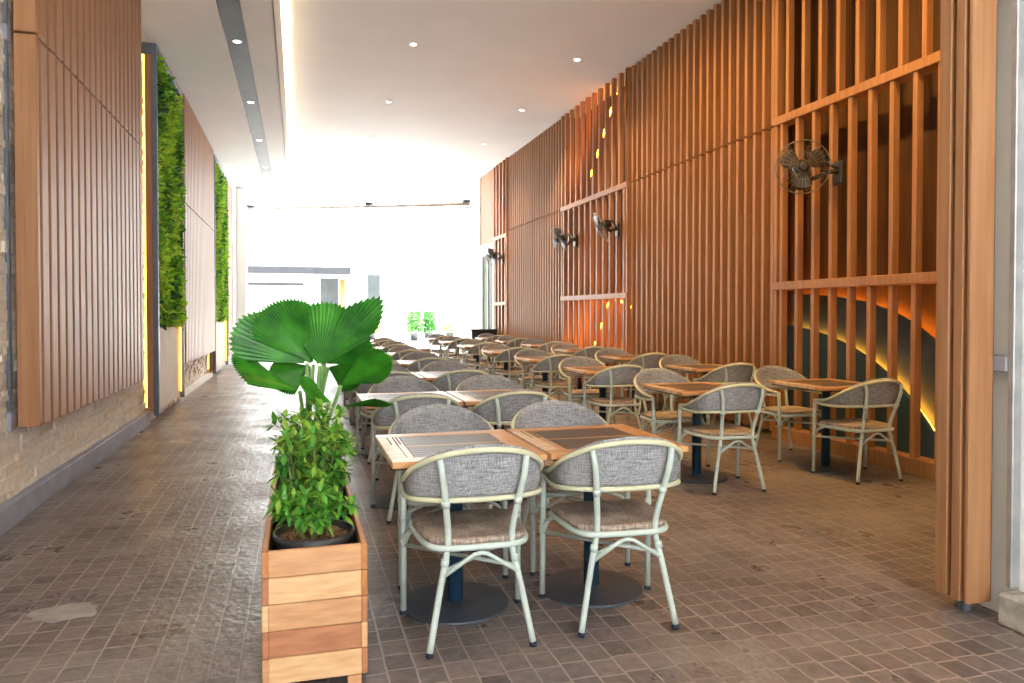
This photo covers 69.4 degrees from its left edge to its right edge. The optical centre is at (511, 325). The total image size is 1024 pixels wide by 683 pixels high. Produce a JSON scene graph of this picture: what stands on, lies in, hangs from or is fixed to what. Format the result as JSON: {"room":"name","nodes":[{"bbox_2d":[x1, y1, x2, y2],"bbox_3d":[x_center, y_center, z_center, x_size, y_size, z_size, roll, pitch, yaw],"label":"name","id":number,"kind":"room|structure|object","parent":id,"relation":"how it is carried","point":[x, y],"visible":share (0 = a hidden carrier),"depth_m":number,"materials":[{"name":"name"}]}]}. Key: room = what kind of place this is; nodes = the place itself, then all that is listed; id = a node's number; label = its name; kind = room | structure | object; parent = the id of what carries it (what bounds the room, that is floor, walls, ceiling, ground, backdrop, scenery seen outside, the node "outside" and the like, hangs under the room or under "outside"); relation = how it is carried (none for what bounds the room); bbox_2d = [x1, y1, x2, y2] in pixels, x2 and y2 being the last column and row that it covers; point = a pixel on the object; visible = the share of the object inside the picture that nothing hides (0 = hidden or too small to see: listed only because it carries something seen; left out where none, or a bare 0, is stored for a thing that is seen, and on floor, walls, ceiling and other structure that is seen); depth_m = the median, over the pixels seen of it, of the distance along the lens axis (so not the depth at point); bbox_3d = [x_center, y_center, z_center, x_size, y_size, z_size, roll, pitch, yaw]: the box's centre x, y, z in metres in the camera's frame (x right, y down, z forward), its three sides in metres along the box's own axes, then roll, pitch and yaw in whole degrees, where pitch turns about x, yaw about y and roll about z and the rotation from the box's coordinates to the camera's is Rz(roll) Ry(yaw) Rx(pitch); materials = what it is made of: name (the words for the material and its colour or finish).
{"room":"restaurant dining area","nodes":[
{"label":"restaurant dining area","id":0,"kind":"room"},
{"bbox_2d":[0,0,221,502],"bbox_3d":[-3.969,-1.142,5.808,0.812,4.800,25.401,0,1,-16],"label":"wall","id":1,"kind":"structure","parent":0,"point":[27,454],"depth_m":5.07,"materials":[{"name":"stone"}]},
{"bbox_2d":[1,0,15,431],"bbox_3d":[-3.237,-1.374,4.745,0.030,4.100,0.080,0,1,-16],"label":"wall rail","id":2,"kind":"object","parent":1,"relation":"attached to","point":[6,30],"visible":1,"depth_m":4.74,"materials":[{"name":"grey metal"}]},
{"bbox_2d":[13,0,143,426],"bbox_3d":[-3.662,-1.454,6.500,0.130,4.180,3.470,0,1,-16],"label":"panel","id":3,"kind":"object","parent":1,"relation":"attached to","point":[77,63],"visible":1,"depth_m":5.74,"materials":[{"name":"brown wood"}]},
{"bbox_2d":[0,372,212,535],"bbox_3d":[-3.257,1.196,4.805,0.120,0.160,23.000,0,1,-16],"label":"baseboard","id":4,"kind":"structure","parent":1,"relation":"attached to","point":[13,510],"depth_m":5.82,"materials":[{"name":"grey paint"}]},
{"bbox_2d":[141,42,188,415],"bbox_3d":[-4.673,-1.187,10.054,0.324,4.540,2.151,0,1,-16],"label":"wall","id":5,"kind":"structure","parent":1,"relation":"attached to","point":[164,228],"depth_m":9.37,"materials":[{"name":"green plant"}]},
{"bbox_2d":[183,94,214,363],"bbox_3d":[-5.597,-1.502,13.191,0.130,4.100,4.100,0,1,-16],"label":"panel","id":6,"kind":"object","parent":1,"relation":"attached to","point":[199,329],"visible":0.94,"depth_m":12.68,"materials":[{"name":"brown wood"}]},
{"bbox_2d":[208,154,230,373],"bbox_3d":[-6.593,-1.303,16.680,0.338,4.540,2.851,0,1,-16],"label":"wall","id":7,"kind":"structure","parent":1,"relation":"attached to","point":[216,359],"depth_m":16.40,"materials":[{"name":"green plant"}]},
{"bbox_2d":[224,181,236,364],"bbox_3d":[-7.972,-1.391,19.950,0.980,4.800,1.600,0,1,-16],"label":"wall","id":8,"kind":"structure","parent":0,"point":[234,308],"depth_m":19.52,"materials":[{"name":"white paint"}]},
{"bbox_2d":[227,181,232,355],"bbox_3d":[-7.198,-1.419,18.732,0.130,4.300,1.130,0,1,-16],"label":"panel","id":9,"kind":"object","parent":8,"relation":"attached to","point":[229,194],"visible":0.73,"depth_m":18.69,"materials":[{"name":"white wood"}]},
{"bbox_2d":[141,0,720,201],"bbox_3d":[-0.005,-4.067,10.026,10.800,0.900,28.600,0,1,-16],"label":"ceiling","id":10,"kind":"structure","parent":0,"point":[319,76],"depth_m":11.71,"materials":[{"name":"paint"}]},
{"bbox_2d":[246,171,469,212],"bbox_3d":[-4.218,-3.645,20.195,6.204,1.100,0.176,0,1,3],"label":"canopy bar","id":11,"kind":"object","parent":10,"relation":"attached to","point":[466,202],"visible":1,"depth_m":20.16,"materials":[{"name":"white paint"}]},
{"bbox_2d":[455,178,481,353],"bbox_3d":[-1.095,-1.641,22.820,0.650,5.200,3.500,0,1,-16],"label":"wall","id":12,"kind":"structure","parent":0,"point":[467,220],"depth_m":22.46,"materials":[{"name":"white paint"}]},
{"bbox_2d":[0,355,1023,682],"bbox_3d":[-0.019,1.282,10.168,10.800,0.200,28.500,0,1,-16],"label":"floor","id":13,"kind":"structure","parent":0,"point":[810,577],"depth_m":3.78,"materials":[{"name":"brown tile"}]},
{"bbox_2d":[25,601,97,622],"bbox_3d":[-2.038,1.300,3.349,0.287,0.002,0.211,0,1,-25],"label":"cement patch","id":14,"kind":"object","parent":13,"relation":"on","point":[68,611],"visible":1,"depth_m":3.35,"materials":[{"name":"grey concrete"}]},
{"bbox_2d":[236,187,247,322],"bbox_3d":[-7.515,-1.402,20.603,0.260,4.800,0.600,0,1,-16],"label":"pier","id":15,"kind":"object","parent":13,"relation":"on","point":[241,193],"visible":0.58,"depth_m":20.31,"materials":[{"name":"white paint"}]},
{"bbox_2d":[261,466,367,682],"bbox_3d":[-0.932,1.043,3.445,0.369,0.514,1.620,0,1,-16],"label":"wooden planter","id":16,"kind":"object","parent":13,"relation":"on","point":[315,599],"visible":0.58,"depth_m":2.67,"materials":[{"name":"brown wood"}]},
{"bbox_2d":[228,296,393,482],"bbox_3d":[-1.034,0.514,3.872,0.848,1.345,0.461,0,1,-16],"label":"fan palm","id":17,"kind":"object","parent":16,"relation":"in","point":[286,333],"visible":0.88,"depth_m":3.87,"materials":[{"name":"green plant"}]},
{"bbox_2d":[268,421,353,525],"bbox_3d":[-0.875,0.801,3.219,0.368,0.794,0.399,0,1,-1],"label":"potted shrub","id":18,"kind":"object","parent":16,"relation":"in","point":[319,467],"visible":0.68,"depth_m":3.17,"materials":[{"name":"green plant"}]},
{"bbox_2d":[277,501,348,525],"bbox_3d":[-0.867,0.991,3.218,0.309,0.415,0.309,-1,1,-30],"label":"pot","id":19,"kind":"object","parent":18,"relation":"on","point":[340,518],"depth_m":3.12,"materials":[{"name":"black plastic"}]},
{"bbox_2d":[265,397,359,493],"bbox_3d":[-0.961,0.769,3.570,0.423,0.847,0.419,0,1,26],"label":"potted shrub","id":20,"kind":"object","parent":16,"relation":"in","point":[321,413],"visible":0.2,"depth_m":3.53,"materials":[{"name":"green plant"}]},
{"bbox_2d":[278,483,343,493],"bbox_3d":[-0.967,0.985,3.564,0.309,0.415,0.309,1,1,28],"label":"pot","id":21,"kind":"object","parent":20,"relation":"on","point":[341,489],"depth_m":3.56,"materials":[{"name":"black plastic"}]},
{"bbox_2d":[263,478,362,549],"bbox_3d":[-0.776,0.896,2.863,0.369,0.617,0.313,-1,1,-30],"label":"potted shrub","id":22,"kind":"object","parent":16,"relation":"in","point":[314,526],"visible":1,"depth_m":2.80,"materials":[{"name":"green plant"}]},
{"bbox_2d":[272,519,354,549],"bbox_3d":[-0.767,0.997,2.872,0.309,0.415,0.309,-1,1,-30],"label":"pot","id":23,"kind":"object","parent":22,"relation":"on","point":[342,532],"depth_m":2.83,"materials":[{"name":"black plastic"}]},
{"bbox_2d":[361,363,409,448],"bbox_3d":[-1.317,0.803,7.702,0.616,0.844,0.565,0,1,-19],"label":"woven armchair","id":24,"kind":"object","parent":13,"relation":"on","point":[396,366],"visible":0.12,"depth_m":7.81,"materials":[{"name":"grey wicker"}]},
{"bbox_2d":[356,370,417,464],"bbox_3d":[-1.145,0.817,6.909,0.616,0.844,0.565,0,1,-18],"label":"woven armchair","id":25,"kind":"object","parent":13,"relation":"on","point":[362,388],"visible":0.27,"depth_m":6.74,"materials":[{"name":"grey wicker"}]},
{"bbox_2d":[367,376,438,479],"bbox_3d":[-0.846,0.835,5.871,0.616,0.844,0.565,0,1,-14],"label":"woven armchair","id":26,"kind":"object","parent":13,"relation":"on","point":[395,384],"visible":0.27,"depth_m":6.08,"materials":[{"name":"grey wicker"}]},
{"bbox_2d":[356,391,462,509],"bbox_3d":[-0.755,0.890,5.346,0.668,0.752,0.710,0,1,-16],"label":"cafe table","id":27,"kind":"object","parent":13,"relation":"on","point":[382,501],"visible":0.23,"depth_m":5.36,"materials":[{"name":"paint"}]},
{"bbox_2d":[371,393,460,523],"bbox_3d":[-0.648,0.850,5.031,0.616,0.844,0.565,0,1,-16],"label":"woven armchair","id":28,"kind":"object","parent":13,"relation":"on","point":[381,418],"visible":0.38,"depth_m":4.81,"materials":[{"name":"grey fabric"}]},
{"bbox_2d":[400,351,437,367],"bbox_3d":[-1.189,0.765,9.846,0.616,0.844,0.565,0,1,-18],"label":"woven armchair","id":29,"kind":"object","parent":13,"relation":"on","point":[415,355],"visible":0.12,"depth_m":10.06,"materials":[{"name":"grey fabric"}]},
{"bbox_2d":[407,357,448,372],"bbox_3d":[-0.992,0.780,8.998,0.616,0.844,0.565,0,1,-14],"label":"woven armchair","id":30,"kind":"object","parent":13,"relation":"on","point":[417,365],"visible":0.11,"depth_m":8.74,"materials":[{"name":"grey fabric"}]},
{"bbox_2d":[415,371,448,380],"bbox_3d":[-0.586,0.854,7.425,0.668,0.752,0.710,0,1,-16],"label":"cafe table","id":31,"kind":"object","parent":13,"relation":"on","point":[429,376],"visible":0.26,"depth_m":7.36,"materials":[{"name":"paint"}]},
{"bbox_2d":[431,335,454,360],"bbox_3d":[-1.582,0.632,17.421,0.616,0.844,0.565,0,1,-14],"label":"woven armchair","id":32,"kind":"object","parent":13,"relation":"on","point":[435,342],"visible":0.42,"depth_m":17.22,"materials":[{"name":"grey fabric"}]},
{"bbox_2d":[420,360,467,382],"bbox_3d":[-0.676,0.800,7.890,0.616,0.844,0.565,0,1,-17],"label":"woven armchair","id":33,"kind":"object","parent":13,"relation":"on","point":[440,365],"visible":0.16,"depth_m":8.11,"materials":[{"name":"grey fabric"}]},
{"bbox_2d":[387,404,508,589],"bbox_3d":[-0.359,0.869,3.958,0.616,0.844,0.565,0,1,-16],"label":"woven armchair","id":34,"kind":"object","parent":13,"relation":"on","point":[431,418],"visible":0.34,"depth_m":4.15,"materials":[{"name":"grey fabric"}]},
{"bbox_2d":[441,336,468,367],"bbox_3d":[-1.279,0.649,16.484,0.616,0.844,0.565,0,1,-17],"label":"woven armchair","id":35,"kind":"object","parent":13,"relation":"on","point":[448,338],"visible":0.44,"depth_m":16.60,"materials":[{"name":"grey fabric"}]},
{"bbox_2d":[431,368,487,409],"bbox_3d":[-0.501,0.813,7.127,0.616,0.844,0.565,0,1,-18],"label":"woven armchair","id":36,"kind":"object","parent":13,"relation":"on","point":[448,381],"visible":0.16,"depth_m":6.88,"materials":[{"name":"grey fabric"}]},
{"bbox_2d":[447,338,472,368],"bbox_3d":[-1.046,0.665,15.543,0.616,0.844,0.565,0,1,-15],"label":"woven armchair","id":37,"kind":"object","parent":13,"relation":"on","point":[452,345],"visible":0.48,"depth_m":15.34,"materials":[{"name":"grey fabric"}]},
{"bbox_2d":[375,429,546,625],"bbox_3d":[-0.267,0.924,3.458,0.668,0.752,0.710,0,1,-16],"label":"cafe table","id":38,"kind":"object","parent":13,"relation":"on","point":[463,603],"visible":0.74,"depth_m":3.43,"materials":[{"name":"orange wood"}]},
{"bbox_2d":[400,444,543,658],"bbox_3d":[-0.171,0.883,3.166,0.616,0.844,0.565,0,1,-14],"label":"woven armchair","id":39,"kind":"object","parent":13,"relation":"on","point":[475,473],"visible":1,"depth_m":2.98,"materials":[{"name":"grey fabric"}]},
{"bbox_2d":[459,339,491,371],"bbox_3d":[-0.730,0.684,14.488,0.616,0.844,0.565,0,1,-14],"label":"woven armchair","id":40,"kind":"object","parent":13,"relation":"on","point":[468,341],"visible":0.45,"depth_m":14.60,"materials":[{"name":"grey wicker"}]},
{"bbox_2d":[466,342,496,372],"bbox_3d":[-0.507,0.701,13.531,0.616,0.844,0.565,0,1,-18],"label":"woven armchair","id":41,"kind":"object","parent":13,"relation":"on","point":[476,349],"visible":0.51,"depth_m":13.33,"materials":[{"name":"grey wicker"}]},
{"bbox_2d":[467,329,496,362],"bbox_3d":[-0.786,0.552,19.252,0.680,0.940,0.540,0,1,-16],"label":"base cabinet","id":42,"kind":"object","parent":13,"relation":"on","point":[472,333],"visible":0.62,"depth_m":18.98,"materials":[{"name":"black laminate"}]},
{"bbox_2d":[480,242,492,328],"bbox_3d":[-0.388,-0.629,20.413,0.640,3.260,1.550,0,1,-16],"label":"wall pier","id":43,"kind":"object","parent":13,"relation":"on","point":[488,245],"visible":0.2,"depth_m":20.87,"materials":[{"name":"white paint"}]},
{"bbox_2d":[482,254,491,328],"bbox_3d":[-0.631,-0.497,20.319,0.080,3.000,1.200,0,1,-16],"label":"door","id":44,"kind":"structure","parent":43,"relation":"attached to","point":[486,268],"depth_m":20.53,"materials":[{"name":"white glass"}]},
{"bbox_2d":[455,374,522,430],"bbox_3d":[-0.158,0.833,6.004,0.616,0.844,0.565,0,1,-14],"label":"woven armchair","id":45,"kind":"object","parent":13,"relation":"on","point":[484,381],"visible":0.23,"depth_m":6.22,"materials":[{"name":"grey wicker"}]},
{"bbox_2d":[481,343,519,384],"bbox_3d":[-0.216,0.718,12.561,0.616,0.844,0.565,0,1,-18],"label":"woven armchair","id":46,"kind":"object","parent":13,"relation":"on","point":[492,346],"visible":0.46,"depth_m":12.65,"materials":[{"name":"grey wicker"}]},
{"bbox_2d":[493,157,508,365],"bbox_3d":[-0.170,-1.573,18.955,0.329,5.200,1.280,0,1,-16],"label":"lattice screen","id":47,"kind":"object","parent":13,"relation":"on","point":[501,171],"visible":0.74,"depth_m":18.88,"materials":[{"name":"brown wood"}]},
{"bbox_2d":[484,247,503,265],"bbox_3d":[-0.493,-1.747,18.605,0.558,0.486,0.306,1,1,28],"label":"wall fan","id":48,"kind":"object","parent":47,"relation":"attached to","point":[491,254],"visible":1,"depth_m":18.57,"materials":[{"name":"metal"}]},
{"bbox_2d":[446,389,556,502],"bbox_3d":[-0.097,0.887,5.537,0.668,0.752,0.710,0,1,-16],"label":"cafe table","id":49,"kind":"object","parent":13,"relation":"on","point":[470,398],"visible":0.32,"depth_m":5.49,"materials":[{"name":"paint"}]},
{"bbox_2d":[492,347,529,388],"bbox_3d":[0.036,0.734,11.611,0.616,0.844,0.565,0,1,-18],"label":"woven armchair","id":50,"kind":"object","parent":13,"relation":"on","point":[507,355],"visible":0.51,"depth_m":11.41,"materials":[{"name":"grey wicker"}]},
{"bbox_2d":[470,390,552,510],"bbox_3d":[-0.013,0.846,5.232,0.616,0.844,0.565,0,1,-18],"label":"woven armchair","id":51,"kind":"object","parent":13,"relation":"on","point":[499,409],"visible":0.26,"depth_m":4.99,"materials":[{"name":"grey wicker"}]},
{"bbox_2d":[503,337,530,376],"bbox_3d":[0.150,0.659,15.876,0.616,0.844,0.565,0,1,-17],"label":"woven armchair","id":52,"kind":"object","parent":13,"relation":"on","point":[516,342],"visible":0.2,"depth_m":15.63,"materials":[{"name":"grey fabric"}]},
{"bbox_2d":[514,356,547,394],"bbox_3d":[0.447,0.808,10.024,0.668,0.752,0.710,0,1,-16],"label":"cafe table","id":53,"kind":"object","parent":13,"relation":"on","point":[525,359],"visible":0.39,"depth_m":9.99,"materials":[{"name":"paint"}]},
{"bbox_2d":[514,348,559,399],"bbox_3d":[0.340,0.752,10.592,0.616,0.844,0.565,0,1,-17],"label":"woven armchair","id":54,"kind":"object","parent":13,"relation":"on","point":[529,352],"visible":0.56,"depth_m":10.67,"materials":[{"name":"grey fabric"}]},
{"bbox_2d":[533,341,564,384],"bbox_3d":[0.735,0.694,13.922,0.616,0.844,0.565,0,1,-17],"label":"woven armchair","id":55,"kind":"object","parent":13,"relation":"on","point":[546,347],"visible":0.14,"depth_m":13.67,"materials":[{"name":"grey fabric"}]},
{"bbox_2d":[531,354,574,402],"bbox_3d":[0.582,0.769,9.634,0.616,0.844,0.565,0,1,-14],"label":"woven armchair","id":56,"kind":"object","parent":13,"relation":"on","point":[550,364],"visible":0.49,"depth_m":9.43,"materials":[{"name":"grey fabric"}]},
{"bbox_2d":[554,349,581,394],"bbox_3d":[1.125,0.768,12.322,0.668,0.752,0.710,0,1,-16],"label":"cafe table","id":57,"kind":"object","parent":13,"relation":"on","point":[579,380],"visible":0.34,"depth_m":12.29,"materials":[{"name":"paint"}]},
{"bbox_2d":[551,342,588,389],"bbox_3d":[0.986,0.712,12.901,0.616,0.844,0.565,0,1,-18],"label":"woven armchair","id":58,"kind":"object","parent":13,"relation":"on","point":[561,345],"visible":0.3,"depth_m":13.11,"materials":[{"name":"grey fabric"}]},
{"bbox_2d":[511,400,630,575],"bbox_3d":[0.299,0.865,4.148,0.616,0.844,0.565,0,1,-16],"label":"woven armchair","id":59,"kind":"object","parent":13,"relation":"on","point":[548,413],"visible":0.27,"depth_m":4.31,"materials":[{"name":"grey fabric"}]},
{"bbox_2d":[558,356,614,423],"bbox_3d":[0.852,0.786,8.681,0.616,0.844,0.565,0,1,-15],"label":"woven armchair","id":60,"kind":"object","parent":13,"relation":"on","point":[573,361],"visible":0.49,"depth_m":8.80,"materials":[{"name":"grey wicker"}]},
{"bbox_2d":[563,366,609,420],"bbox_3d":[0.989,0.843,8.078,0.668,0.752,0.710,0,1,-16],"label":"cafe table","id":61,"kind":"object","parent":13,"relation":"on","point":[588,371],"visible":0.35,"depth_m":8.04,"materials":[{"name":"paint"}]},
{"bbox_2d":[573,346,604,398],"bbox_3d":[1.252,0.728,11.945,0.616,0.844,0.565,0,1,-16],"label":"woven armchair","id":62,"kind":"object","parent":13,"relation":"on","point":[589,351],"visible":0.17,"depth_m":11.70,"materials":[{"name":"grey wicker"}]},
{"bbox_2d":[560,67,634,396],"bbox_3d":[1.505,-1.470,13.088,0.287,5.200,3.044,0,1,-16],"label":"lattice screen","id":63,"kind":"object","parent":13,"relation":"on","point":[614,330],"visible":0.76,"depth_m":12.79,"materials":[{"name":"brown wood"}]},
{"bbox_2d":[550,226,577,252],"bbox_3d":[0.921,-1.601,13.716,0.563,0.485,0.318,1,1,30],"label":"wall fan","id":64,"kind":"object","parent":63,"relation":"attached to","point":[560,238],"visible":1,"depth_m":13.69,"materials":[{"name":"metal"}]},
{"bbox_2d":[593,213,619,241],"bbox_3d":[1.455,-1.589,11.912,0.431,0.458,0.440,-1,1,-38],"label":"wall fan","id":65,"kind":"object","parent":63,"relation":"attached to","point":[605,225],"visible":1,"depth_m":11.86,"materials":[{"name":"metal"}]},
{"bbox_2d":[507,424,687,608],"bbox_3d":[0.392,0.920,3.648,0.668,0.752,0.710,0,1,-16],"label":"cafe table","id":66,"kind":"object","parent":13,"relation":"on","point":[609,589],"visible":0.61,"depth_m":3.62,"materials":[{"name":"wood"}]},
{"bbox_2d":[539,436,682,637],"bbox_3d":[0.458,0.879,3.348,0.616,0.844,0.565,0,1,-12],"label":"woven armchair","id":67,"kind":"object","parent":13,"relation":"on","point":[632,463],"visible":1,"depth_m":3.16,"materials":[{"name":"grey fabric"}]},
{"bbox_2d":[583,364,644,429],"bbox_3d":[1.096,0.802,7.757,0.616,0.844,0.565,0,1,-15],"label":"woven armchair","id":68,"kind":"object","parent":13,"relation":"on","point":[621,375],"visible":0.68,"depth_m":7.56,"materials":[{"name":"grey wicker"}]},
{"bbox_2d":[595,347,639,400],"bbox_3d":[1.536,0.746,10.965,0.616,0.844,0.565,0,1,-14],"label":"woven armchair","id":69,"kind":"object","parent":13,"relation":"on","point":[607,350],"visible":0.27,"depth_m":11.17,"materials":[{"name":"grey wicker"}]},
{"bbox_2d":[599,355,648,411],"bbox_3d":[1.667,0.802,10.377,0.668,0.752,0.710,0,1,-16],"label":"cafe table","id":70,"kind":"object","parent":13,"relation":"on","point":[628,358],"visible":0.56,"depth_m":10.35,"materials":[{"name":"paint"}]},
{"bbox_2d":[620,352,668,415],"bbox_3d":[1.825,0.763,9.994,0.616,0.844,0.565,0,1,-14],"label":"woven armchair","id":71,"kind":"object","parent":13,"relation":"on","point":[647,360],"visible":0.27,"depth_m":9.76,"materials":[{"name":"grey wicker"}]},
{"bbox_2d":[633,368,709,466],"bbox_3d":[1.413,0.820,6.719,0.616,0.844,0.565,0,1,-17],"label":"woven armchair","id":72,"kind":"object","parent":13,"relation":"on","point":[651,375],"visible":0.62,"depth_m":6.77,"materials":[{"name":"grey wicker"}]},
{"bbox_2d":[641,382,727,483],"bbox_3d":[1.531,0.877,6.133,0.668,0.752,0.710,0,1,-16],"label":"cafe table","id":73,"kind":"object","parent":13,"relation":"on","point":[695,475],"visible":0.76,"depth_m":6.10,"materials":[{"name":"wood"}]},
{"bbox_2d":[659,354,715,424],"bbox_3d":[2.107,0.779,9.042,0.616,0.844,0.565,0,1,-15],"label":"woven armchair","id":74,"kind":"object","parent":13,"relation":"on","point":[673,359],"visible":0.23,"depth_m":9.24,"materials":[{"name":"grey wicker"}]},
{"bbox_2d":[665,364,721,431],"bbox_3d":[2.209,0.836,8.431,0.668,0.752,0.710,0,1,-16],"label":"cafe table","id":75,"kind":"object","parent":13,"relation":"on","point":[696,368],"visible":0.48,"depth_m":8.40,"materials":[{"name":"paint"}]},
{"bbox_2d":[677,382,766,494],"bbox_3d":[1.664,0.837,5.778,0.616,0.844,0.565,0,1,-15],"label":"woven armchair","id":76,"kind":"object","parent":13,"relation":"on","point":[739,397],"visible":0.97,"depth_m":5.59,"materials":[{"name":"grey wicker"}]},
{"bbox_2d":[691,362,756,441],"bbox_3d":[2.335,0.797,8.041,0.616,0.844,0.565,0,1,-16],"label":"woven armchair","id":77,"kind":"object","parent":13,"relation":"on","point":[735,372],"visible":0.44,"depth_m":7.82,"materials":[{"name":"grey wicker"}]},
{"bbox_2d":[753,365,820,461],"bbox_3d":[2.630,0.814,7.081,0.616,0.844,0.565,0,1,-17],"label":"woven armchair","id":78,"kind":"object","parent":13,"relation":"on","point":[762,375],"visible":0.69,"depth_m":7.18,"materials":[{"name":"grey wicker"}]},
{"bbox_2d":[769,378,860,473],"bbox_3d":[2.751,0.871,6.485,0.668,0.752,0.710,0,1,-16],"label":"cafe table","id":79,"kind":"object","parent":13,"relation":"on","point":[825,386],"visible":0.81,"depth_m":6.45,"materials":[{"name":"wood"}]},
{"bbox_2d":[772,0,939,480],"bbox_3d":[3.334,-1.355,6.844,0.330,5.210,2.541,0,1,-16],"label":"lattice screen","id":80,"kind":"object","parent":13,"relation":"on","point":[832,336],"visible":0.69,"depth_m":6.91,"materials":[{"name":"brown wood"}]},
{"bbox_2d":[774,139,843,193],"bbox_3d":[2.832,-1.515,7.083,0.626,0.509,0.249,0,1,11],"label":"wall fan","id":81,"kind":"object","parent":80,"relation":"attached to","point":[802,180],"visible":1,"depth_m":7.03,"materials":[{"name":"metal"}]},
{"bbox_2d":[811,378,902,484],"bbox_3d":[2.888,0.831,6.121,0.616,0.844,0.565,0,1,-17],"label":"woven armchair","id":82,"kind":"object","parent":13,"relation":"on","point":[880,392],"visible":1,"depth_m":5.94,"materials":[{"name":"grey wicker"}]},
{"bbox_2d":[509,0,940,347],"bbox_3d":[2.004,-1.464,12.735,0.260,5.200,17.600,0,1,-16],"label":"wall","id":83,"kind":"structure","parent":0,"point":[930,121],"depth_m":7.08,"materials":[{"name":"brown wood"}]},
{"bbox_2d":[481,169,492,244],"bbox_3d":[-0.516,-3.237,20.333,0.335,1.919,1.535,0,1,-16],"label":"panel","id":84,"kind":"object","parent":83,"relation":"attached to","point":[487,179],"visible":0.57,"depth_m":20.28,"materials":[{"name":"brown wood"}]},
{"bbox_2d":[509,118,574,229],"bbox_3d":[0.611,-3.235,16.434,0.335,1.787,3.930,0,1,-16],"label":"panel","id":85,"kind":"object","parent":83,"relation":"attached to","point":[534,169],"visible":0.78,"depth_m":16.15,"materials":[{"name":"brown wood"}]},
{"bbox_2d":[509,211,577,376],"bbox_3d":[0.611,-0.654,16.480,0.335,3.328,3.930,0,1,-16],"label":"panel","id":86,"kind":"object","parent":83,"relation":"attached to","point":[534,262],"visible":0.6,"depth_m":16.19,"materials":[{"name":"brown wood"}]},
{"bbox_2d":[631,127,795,430],"bbox_3d":[2.519,-0.538,9.881,0.335,3.328,3.710,0,1,-16],"label":"panel","id":87,"kind":"object","parent":83,"relation":"attached to","point":[702,229],"visible":0.72,"depth_m":9.40,"materials":[{"name":"brown wood"}]},
{"bbox_2d":[631,0,801,180],"bbox_3d":[2.519,-3.119,9.836,0.335,1.787,3.710,0,1,-16],"label":"panel","id":88,"kind":"object","parent":83,"relation":"attached to","point":[710,87],"visible":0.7,"depth_m":9.38,"materials":[{"name":"brown wood"}]},
{"bbox_2d":[978,0,1023,611],"bbox_3d":[4.480,-1.233,-0.413,2.290,5.200,8.760,0,1,-16],"label":"wall","id":89,"kind":"structure","parent":0,"point":[1005,7],"depth_m":3.34,"materials":[{"name":"white paint"}]},
{"bbox_2d":[935,0,997,611],"bbox_3d":[2.078,-1.289,3.357,0.160,5.180,0.178,0,1,-16],"label":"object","id":90,"kind":"object","parent":89,"relation":"attached to","point":[968,28],"visible":1,"depth_m":3.31,"materials":[{"name":"brown wood"}]},
{"bbox_2d":[993,0,1023,587],"bbox_3d":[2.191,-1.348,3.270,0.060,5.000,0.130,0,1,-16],"label":"door","id":91,"kind":"structure","parent":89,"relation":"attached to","point":[1012,363],"depth_m":3.23,"materials":[{"name":"grey metal"}]},
{"bbox_2d":[998,590,1023,634],"bbox_3d":[3.358,1.305,-0.828,0.120,0.140,8.500,0,1,-16],"label":"baseboard","id":92,"kind":"structure","parent":89,"relation":"attached to","point":[1011,603],"depth_m":3.18,"materials":[{"name":"stone"}]},
{"label":"outside","id":93,"kind":"structure","parent":0,"visible":0},
{"bbox_2d":[371,334,454,352],"bbox_3d":[-6.945,1.050,24.038,120.000,0.215,130.000,0,1,-16],"label":"yard","id":94,"kind":"structure","parent":93,"point":[421,343],"depth_m":36.73,"materials":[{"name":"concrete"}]},
{"bbox_2d":[247,189,454,334],"bbox_3d":[-8.115,-5.448,45.970,50.000,12.000,1.000,0,1,-16],"label":"wall","id":95,"kind":"structure","parent":94,"relation":"on","point":[413,251],"depth_m":45.22,"materials":[{"name":"white paint"}]},
{"bbox_2d":[248,283,303,285],"bbox_3d":[-13.982,-2.455,43.545,3.350,0.140,0.500,0,1,-16],"label":"awning","id":96,"kind":"object","parent":95,"relation":"attached to","point":[263,284],"visible":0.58,"depth_m":43.50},
{"bbox_2d":[248,265,350,274],"bbox_3d":[-12.582,-3.279,43.456,6.000,0.550,1.420,0,1,-16],"label":"awning","id":97,"kind":"object","parent":95,"relation":"attached to","point":[251,268],"visible":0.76,"depth_m":42.86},
{"bbox_2d":[319,277,338,305],"bbox_3d":[-11.013,-1.199,44.639,1.170,3.470,0.090,0,1,-16],"label":"shop window","id":98,"kind":"structure","parent":95,"relation":"in","point":[328,286],"depth_m":44.60,"materials":[{"name":"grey glass"}]},
{"bbox_2d":[367,274,380,299],"bbox_3d":[-8.468,-1.987,45.361,0.870,2.420,0.090,0,1,-16],"label":"shop window","id":99,"kind":"structure","parent":95,"relation":"in","point":[373,280],"depth_m":45.34,"materials":[{"name":"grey glass"}]},
{"bbox_2d":[405,310,423,340],"bbox_3d":[-4.763,-0.046,36.095,0.950,1.544,0.940,0,1,-16],"label":"potted plant","id":100,"kind":"object","parent":94,"relation":"on","point":[417,315],"visible":1,"depth_m":35.95,"materials":[{"name":"green plant"}]},
{"bbox_2d":[421,309,437,337],"bbox_3d":[-4.160,-0.076,36.905,0.905,1.576,1.031,0,1,-16],"label":"potted plant","id":101,"kind":"object","parent":94,"relation":"on","point":[429,326],"visible":0.96,"depth_m":36.71,"materials":[{"name":"green plant"}]},
{"bbox_2d":[440,321,454,335],"bbox_3d":[-3.164,0.178,37.636,1.049,1.043,1.039,0,1,-16],"label":"potted plant","id":102,"kind":"object","parent":94,"relation":"on","point":[450,326],"visible":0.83,"depth_m":37.42,"materials":[{"name":"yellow plant"}]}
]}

